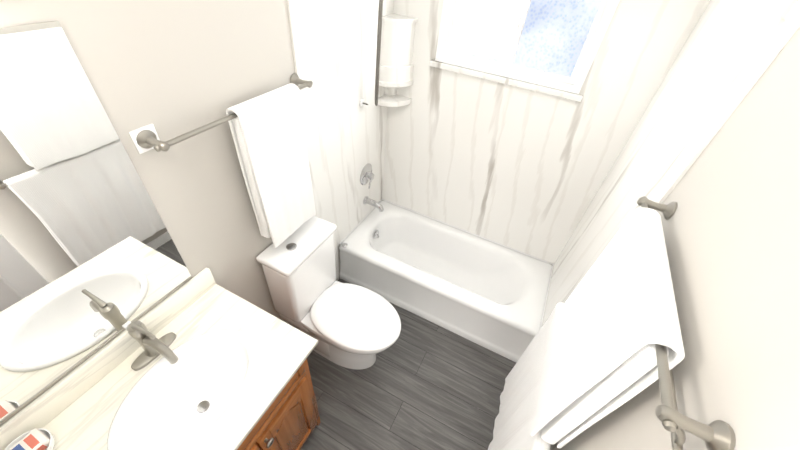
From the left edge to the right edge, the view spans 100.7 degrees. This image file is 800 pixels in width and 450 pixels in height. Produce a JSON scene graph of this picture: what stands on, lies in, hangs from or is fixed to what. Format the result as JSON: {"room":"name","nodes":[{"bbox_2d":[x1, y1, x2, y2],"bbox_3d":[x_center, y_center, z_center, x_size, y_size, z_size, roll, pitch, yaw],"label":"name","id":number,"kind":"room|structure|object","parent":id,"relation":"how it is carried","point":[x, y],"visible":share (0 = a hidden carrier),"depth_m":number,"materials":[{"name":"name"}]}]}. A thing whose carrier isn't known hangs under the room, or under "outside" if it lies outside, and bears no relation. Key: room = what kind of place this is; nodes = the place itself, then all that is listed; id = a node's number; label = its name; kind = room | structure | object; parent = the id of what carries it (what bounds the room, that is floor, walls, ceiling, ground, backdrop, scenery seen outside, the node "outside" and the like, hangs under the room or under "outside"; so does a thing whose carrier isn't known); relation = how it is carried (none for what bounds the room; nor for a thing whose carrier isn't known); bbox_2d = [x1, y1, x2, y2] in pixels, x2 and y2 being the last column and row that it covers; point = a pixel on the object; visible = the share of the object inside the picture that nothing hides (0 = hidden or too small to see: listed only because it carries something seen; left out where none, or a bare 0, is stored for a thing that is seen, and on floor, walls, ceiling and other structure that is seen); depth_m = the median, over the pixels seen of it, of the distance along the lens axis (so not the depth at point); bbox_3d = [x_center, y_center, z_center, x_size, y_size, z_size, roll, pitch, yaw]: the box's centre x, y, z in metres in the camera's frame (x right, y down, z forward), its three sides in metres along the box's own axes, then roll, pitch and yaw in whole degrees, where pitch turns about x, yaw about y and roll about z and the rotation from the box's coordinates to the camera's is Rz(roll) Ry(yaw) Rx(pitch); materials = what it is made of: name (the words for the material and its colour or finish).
{"room":"bathroom","nodes":[
{"label":"bathroom","id":0,"kind":"room"},
{"bbox_2d":[0,0,372,327],"bbox_3d":[-0.877,0.065,1.183,0.100,2.440,3.530,22,44,17],"label":"wall","id":1,"kind":"structure","parent":0,"point":[169,69],"depth_m":1.09,"materials":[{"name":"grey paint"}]},
{"bbox_2d":[0,21,191,425],"bbox_3d":[-0.991,0.132,0.719,0.010,0.889,0.890,22,44,17],"label":"wall mirror","id":2,"kind":"object","parent":1,"relation":"attached to","point":[91,262],"visible":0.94,"depth_m":0.88,"materials":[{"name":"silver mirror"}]},
{"bbox_2d":[129,73,315,247],"bbox_3d":[-0.582,-0.192,1.396,0.120,0.683,0.720,22,44,17],"label":"towel rail","id":3,"kind":"object","parent":1,"relation":"attached to","point":[268,132],"visible":1,"depth_m":1.34,"materials":[{"name":"white fabric"}]},
{"bbox_2d":[296,277,515,449],"bbox_3d":[-0.286,1.288,1.803,1.670,0.100,3.530,22,44,17],"label":"floor","id":4,"kind":"structure","parent":0,"point":[420,383],"depth_m":2.04,"materials":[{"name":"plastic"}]},
{"bbox_2d":[0,267,320,449],"bbox_3d":[-0.822,0.904,1.250,0.554,1.113,1.016,22,44,17],"label":"bathroom vanity","id":5,"kind":"object","parent":4,"relation":"on","point":[202,360],"visible":1,"depth_m":1.17,"materials":[{"name":"brown wood"}]},
{"bbox_2d":[4,428,54,449],"bbox_3d":[-1.037,0.637,0.927,0.112,0.063,0.112,22,44,17],"label":"bowl","id":6,"kind":"object","parent":5,"relation":"on","point":[39,439],"visible":0.98,"depth_m":0.93,"materials":[{"name":"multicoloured ceramic"}]},
{"bbox_2d":[256,216,400,369],"bbox_3d":[-0.333,0.492,1.947,0.729,0.882,0.410,22,44,17],"label":"toilet","id":7,"kind":"object","parent":4,"relation":"on","point":[351,326],"visible":0.96,"depth_m":1.85,"materials":[{"name":"white ceramic"}]},
{"bbox_2d":[339,199,553,362],"bbox_3d":[0.330,0.355,2.560,1.464,0.382,0.667,22,44,17],"label":"bathtub","id":8,"kind":"object","parent":4,"relation":"on","point":[491,295],"visible":0.9,"depth_m":2.46,"materials":[{"name":"white ceramic"}]},
{"bbox_2d":[488,302,563,449],"bbox_3d":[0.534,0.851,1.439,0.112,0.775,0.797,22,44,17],"label":"shower curtain","id":9,"kind":"object","parent":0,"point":[514,418],"visible":0.71,"depth_m":1.45,"materials":[{"name":"white fabric"}]},
{"bbox_2d":[550,27,799,449],"bbox_3d":[0.520,0.624,0.735,0.100,2.440,3.530,22,44,17],"label":"wall","id":10,"kind":"structure","parent":0,"point":[731,228],"depth_m":0.65,"materials":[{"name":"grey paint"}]},
{"bbox_2d":[530,196,735,449],"bbox_3d":[0.581,0.337,0.965,0.125,0.626,0.727,22,44,17],"label":"towel rail","id":11,"kind":"object","parent":10,"relation":"attached to","point":[614,340],"visible":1,"depth_m":0.81,"materials":[{"name":"white fabric"}]},
{"bbox_2d":[786,445,799,449],"bbox_3d":[0.156,1.024,0.538,0.196,2.030,0.763,16,43,11],"label":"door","id":12,"kind":"structure","parent":10,"relation":"in","point":[797,447],"depth_m":0.28,"materials":[{"name":"white"}]},
{"bbox_3d":[0.590,-0.628,2.144,1.470,2.440,0.100,22,44,17],"label":"wall","id":13,"kind":"structure","parent":0,"visible":0},
{"bbox_2d":[287,0,394,280],"bbox_3d":[-0.301,-0.472,2.119,0.010,2.091,0.870,22,44,17],"label":"wall","id":14,"kind":"structure","parent":13,"relation":"attached to","point":[334,42],"depth_m":1.83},
{"bbox_2d":[360,0,382,106],"bbox_3d":[-0.013,-1.014,1.642,0.396,0.956,0.117,22,44,17],"label":"handheld shower","id":15,"kind":"object","parent":14,"relation":"attached to","point":[379,31],"visible":1,"depth_m":1.81,"materials":[{"name":"silver metal"}]},
{"bbox_2d":[360,163,383,211],"bbox_3d":[-0.185,-0.266,2.452,0.161,0.362,0.164,22,44,17],"label":"tub faucet","id":16,"kind":"object","parent":14,"relation":"attached to","point":[366,175],"visible":1,"depth_m":2.39,"materials":[{"name":"silver metal"}]},
{"bbox_2d":[435,0,619,93],"bbox_3d":[0.617,-1.057,1.729,0.830,0.523,0.064,22,44,17],"label":"sliding window","id":17,"kind":"structure","parent":13,"relation":"in","point":[555,44],"depth_m":1.76,"materials":[{"name":"white glass"}]},
{"bbox_2d":[383,0,702,262],"bbox_3d":[0.566,-0.604,2.099,1.470,1.720,0.010,22,44,17],"label":"wall","id":18,"kind":"structure","parent":13,"relation":"attached to","point":[563,185],"depth_m":2.07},
{"bbox_2d":[378,13,417,106],"bbox_3d":[-0.021,-0.988,2.037,0.175,0.490,0.175,22,44,17],"label":"caddy","id":19,"kind":"object","parent":18,"relation":"attached to","point":[396,51],"visible":0.94,"depth_m":2.00,"materials":[{"name":"white plastic"}]},
{"bbox_2d":[430,60,582,101],"bbox_3d":[0.578,-0.829,1.890,0.880,0.031,0.034,22,44,17],"label":"window sill","id":20,"kind":"structure","parent":18,"relation":"attached to","point":[515,82],"depth_m":1.86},
{"bbox_2d":[542,0,799,325],"bbox_3d":[0.998,0.048,1.703,0.010,2.091,0.870,22,44,17],"label":"wall","id":21,"kind":"structure","parent":13,"relation":"attached to","point":[729,45],"depth_m":1.23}
]}

